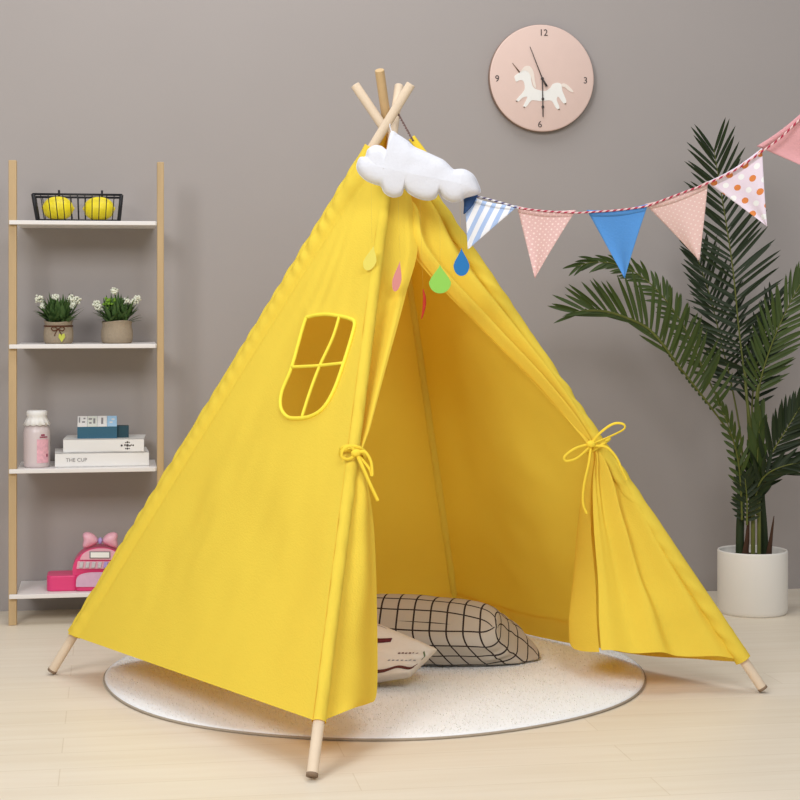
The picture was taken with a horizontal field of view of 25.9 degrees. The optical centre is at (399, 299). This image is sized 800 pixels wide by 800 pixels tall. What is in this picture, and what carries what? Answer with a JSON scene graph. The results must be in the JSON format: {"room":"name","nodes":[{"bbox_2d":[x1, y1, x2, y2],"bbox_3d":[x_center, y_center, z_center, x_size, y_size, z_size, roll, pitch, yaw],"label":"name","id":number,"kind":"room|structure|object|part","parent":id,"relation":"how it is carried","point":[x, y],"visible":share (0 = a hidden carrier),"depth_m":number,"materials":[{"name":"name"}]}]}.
{"room":"children's room","nodes":[
{"label":"children's room","id":0,"kind":"room"},
{"bbox_2d":[0,0,799,610],"bbox_3d":[0.140,-0.600,5.294,9.000,3.000,0.100,0,0,-9],"label":"wall","id":1,"kind":"structure","parent":0,"point":[252,113],"depth_m":5.18,"materials":[{"name":"paint"}]},
{"bbox_2d":[488,24,593,132],"bbox_3d":[0.429,-0.671,5.272,0.325,0.325,0.036,0,0,-9],"label":"wall clock","id":2,"kind":"object","parent":1,"relation":"attached to","point":[541,77],"visible":1,"depth_m":5.26,"materials":[{"name":"pink plastic"}]},
{"bbox_2d":[0,589,799,799],"bbox_3d":[0.628,0.950,2.334,9.000,0.100,6.100,0,0,-9],"label":"floor","id":3,"kind":"structure","parent":0,"point":[697,729],"depth_m":3.48,"materials":[{"name":"beige wood"}]},
{"bbox_2d":[8,160,163,625],"bbox_3d":[-0.889,0.257,4.947,0.426,1.287,0.241,0,0,-9],"label":"ladder shelf","id":4,"kind":"object","parent":3,"relation":"on","point":[27,589],"visible":0.87,"depth_m":4.81,"materials":[{"name":"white wood"}]},
{"bbox_2d":[23,410,49,467],"bbox_3d":[-1.016,0.388,4.870,0.076,0.158,0.076,0,0,-9],"label":"milk bottle","id":5,"kind":"object","parent":4,"relation":"on","point":[36,434],"visible":1,"depth_m":4.84,"materials":[{"name":"pink"}]},
{"bbox_2d":[34,293,82,343],"bbox_3d":[-0.962,0.049,4.910,0.146,0.147,0.137,0,0,-9],"label":"flower pot","id":6,"kind":"object","parent":4,"relation":"on","point":[58,327],"visible":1,"depth_m":4.88,"materials":[{"name":"beige fabric"}]},
{"bbox_3d":[-0.963,0.090,4.909,0.083,0.066,0.083,0,0,-9],"label":"pot","id":7,"kind":"part","parent":6,"relation":"part of","materials":[{"name":"beige fabric"}]},
{"bbox_2d":[31,190,122,220],"bbox_3d":[-0.910,-0.264,4.914,0.253,0.086,0.148,0,0,-9],"label":"wire basket","id":8,"kind":"object","parent":4,"relation":"on","point":[78,196],"visible":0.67,"depth_m":4.86,"materials":[{"name":"black metal"}]},
{"bbox_2d":[43,197,73,218],"bbox_3d":[-0.963,-0.258,4.902,0.082,0.067,0.074,0,0,14],"label":"lemon","id":9,"kind":"object","parent":8,"relation":"in","point":[59,200],"visible":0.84,"depth_m":4.88,"materials":[{"name":"yellow food"}]},
{"bbox_2d":[83,197,114,219],"bbox_3d":[-0.851,-0.258,4.921,0.091,0.067,0.067,0,0,-3],"label":"lemon","id":10,"kind":"object","parent":8,"relation":"in","point":[88,205],"visible":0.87,"depth_m":4.90,"materials":[{"name":"yellow food"}]},
{"bbox_2d":[47,532,117,590],"bbox_3d":[-0.882,0.733,4.919,0.227,0.160,0.136,0,0,-9],"label":"cash register","id":11,"kind":"object","parent":4,"relation":"on","point":[89,564],"visible":0.84,"depth_m":4.87,"materials":[{"name":"pink plastic"}]},
{"bbox_2d":[47,570,75,590],"bbox_3d":[-0.949,0.791,4.905,0.088,0.044,0.102,0,0,-9],"label":"drawer","id":12,"kind":"object","parent":11,"relation":"attached to","point":[62,580],"depth_m":4.86,"materials":[{"name":"pink plastic"}]},
{"bbox_3d":[-0.833,0.782,4.861,0.143,0.043,0.004,0,0,-9],"label":"drawer","id":13,"kind":"part","parent":11,"relation":"part of","materials":[{"name":"purple plastic"}]},
{"bbox_3d":[-0.838,0.742,4.875,0.134,0.024,0.005,0,0,-9],"label":"button panel","id":14,"kind":"part","parent":11,"relation":"part of","materials":[{"name":"pink plastic"}]},
{"bbox_3d":[-0.839,0.712,4.874,0.113,0.033,0.006,0,0,-9],"label":"display panel","id":15,"kind":"part","parent":11,"relation":"part of","materials":[{"name":"pink plastic"}]},
{"bbox_3d":[-0.840,0.713,4.870,0.057,0.021,0.003,0,0,-9],"label":"display frame","id":16,"kind":"part","parent":11,"relation":"part of","materials":[{"name":"grey plastic"}]},
{"bbox_2d":[55,448,148,467],"bbox_3d":[-0.850,0.447,4.955,0.264,0.040,0.173,0,0,-9],"label":"book","id":17,"kind":"object","parent":4,"relation":"on","point":[85,459],"visible":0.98,"depth_m":4.87,"materials":[{"name":"grey paper"}]},
{"bbox_2d":[63,434,145,452],"bbox_3d":[-0.840,0.408,4.954,0.224,0.038,0.152,0,0,-7],"label":"book","id":18,"kind":"object","parent":17,"relation":"on","point":[135,442],"visible":0.99,"depth_m":4.88,"materials":[{"name":"grey paper"}]},
{"bbox_2d":[77,416,128,438],"bbox_3d":[-0.840,0.359,4.926,0.143,0.060,0.061,0,0,-9],"label":"desk calendar","id":19,"kind":"object","parent":18,"relation":"on","point":[90,427],"visible":1,"depth_m":4.90,"materials":[{"name":"blue wood"}]},
{"bbox_2d":[117,425,128,437],"bbox_3d":[-0.788,0.373,4.943,0.034,0.033,0.045,0,0,-9],"label":"tray","id":20,"kind":"object","parent":19,"relation":"attached to","point":[122,430],"depth_m":4.92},
{"bbox_2d":[92,287,141,343],"bbox_3d":[-0.800,0.043,4.931,0.150,0.159,0.132,0,0,-9],"label":"flower pot","id":21,"kind":"object","parent":4,"relation":"on","point":[116,327],"visible":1,"depth_m":4.91,"materials":[{"name":"green plant"}]},
{"bbox_3d":[-0.803,0.090,4.935,0.090,0.066,0.090,0,0,-9],"label":"pot","id":22,"kind":"part","parent":21,"relation":"part of","materials":[{"name":"beige fabric"}]},
{"bbox_2d":[103,634,645,740],"bbox_3d":[-0.056,0.888,4.194,1.300,0.022,1.299,0,0,-9],"label":"round rug","id":23,"kind":"object","parent":3,"relation":"on","point":[566,684],"visible":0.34,"depth_m":3.85,"materials":[{"name":"white carpet"}]},
{"bbox_2d":[377,624,436,682],"bbox_3d":[-0.054,0.789,3.972,0.268,0.173,0.150,0,0,10],"label":"cushion","id":24,"kind":"object","parent":23,"relation":"on","point":[400,655],"visible":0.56,"depth_m":3.92,"materials":[{"name":"beige fabric"}]},
{"bbox_2d":[377,638,391,642],"bbox_3d":[-0.047,0.771,3.936,0.061,0.011,0.009,0,0,-6],"label":"print","id":25,"kind":"object","parent":24,"relation":"attached to","point":[380,640],"depth_m":3.94,"materials":[{"name":"red fabric"}]},
{"bbox_2d":[378,664,416,672],"bbox_3d":[-0.017,0.830,3.908,0.120,0.020,0.015,0,0,-9],"label":"print","id":26,"kind":"object","parent":24,"relation":"attached to","point":[382,668],"depth_m":3.90,"materials":[{"name":"red fabric"}]},
{"bbox_2d":[377,594,540,664],"bbox_3d":[0.095,0.797,4.225,0.505,0.157,0.205,0,0,-2],"label":"cushion","id":27,"kind":"object","parent":23,"relation":"on","point":[462,631],"visible":0.63,"depth_m":4.17,"materials":[{"name":"fabric"}]},
{"bbox_2d":[48,68,766,778],"bbox_3d":[-0.003,0.176,4.081,1.256,1.444,1.162,0,0,-36],"label":"tent","id":28,"kind":"object","parent":3,"relation":"on","point":[355,447],"visible":0.94,"depth_m":4.01,"materials":[{"name":"yellow fabric"}]},
{"bbox_3d":[-0.264,0.221,3.895,0.547,1.158,1.063,0,0,-37],"label":"panel","id":29,"kind":"part","parent":28,"relation":"part of","materials":[{"name":"yellow fabric"}]},
{"bbox_3d":[-0.152,0.231,4.310,1.177,1.284,0.533,0,0,-37],"label":"panel","id":30,"kind":"part","parent":28,"relation":"part of","materials":[{"name":"yellow fabric"}]},
{"bbox_2d":[356,124,480,318],"bbox_3d":[0.039,-0.183,3.894,0.254,0.450,0.171,0,0,27],"label":"mobile","id":31,"kind":"object","parent":28,"relation":"hanging from","point":[424,175],"visible":1,"depth_m":3.87,"materials":[{"name":"white fabric"}]},
{"bbox_2d":[463,115,799,277],"bbox_3d":[0.536,-0.251,3.658,0.974,0.407,0.092,0,0,40],"label":"bunting","id":32,"kind":"object","parent":31,"relation":"hanging from","point":[683,213],"visible":0.99,"depth_m":3.67,"materials":[{"name":"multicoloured fabric"}]},
{"bbox_3d":[0.215,-0.219,3.916,0.128,0.033,0.016,0,0,32],"label":"cord","id":33,"kind":"part","parent":32,"relation":"part of","materials":[{"name":"white fabric"}]},
{"bbox_3d":[0.579,-0.321,3.601,0.836,0.267,0.023,0,0,43],"label":"cord","id":34,"kind":"part","parent":32,"relation":"part of","materials":[{"name":"fabric"}]},
{"bbox_3d":[0.233,0.240,4.263,0.590,1.280,1.085,0,0,-35],"label":"panel","id":35,"kind":"part","parent":28,"relation":"part of","materials":[{"name":"yellow fabric"}]},
{"bbox_2d":[549,117,799,617],"bbox_3d":[0.823,0.189,5.029,0.806,1.422,0.279,0,0,2],"label":"potted palm","id":36,"kind":"object","parent":3,"relation":"on","point":[752,580],"visible":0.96,"depth_m":4.97,"materials":[{"name":"green plant"}]},
{"bbox_3d":[0.976,0.585,5.009,0.034,0.338,0.025,0,0,-9],"label":"stem","id":37,"kind":"part","parent":36,"relation":"part of","materials":[{"name":"green plant"}]},
{"bbox_3d":[1.006,0.476,5.004,0.015,0.550,0.045,0,0,-29],"label":"stem","id":38,"kind":"part","parent":36,"relation":"part of","materials":[{"name":"green plant"}]},
{"bbox_2d":[717,545,787,617],"bbox_3d":[1.017,0.810,5.019,0.200,0.180,0.200,0,0,-9],"label":"pot","id":39,"kind":"object","parent":36,"relation":"attached to","point":[752,580],"depth_m":4.94,"materials":[{"name":"white ceramic"}]},
{"bbox_3d":[1.026,0.497,4.994,0.020,0.508,0.022,0,0,-9],"label":"stem","id":40,"kind":"part","parent":36,"relation":"part of","materials":[{"name":"green plant"}]},
{"bbox_3d":[1.051,0.624,5.029,0.031,0.266,0.023,0,0,-9],"label":"stem","id":41,"kind":"part","parent":36,"relation":"part of","materials":[{"name":"green plant"}]}
]}

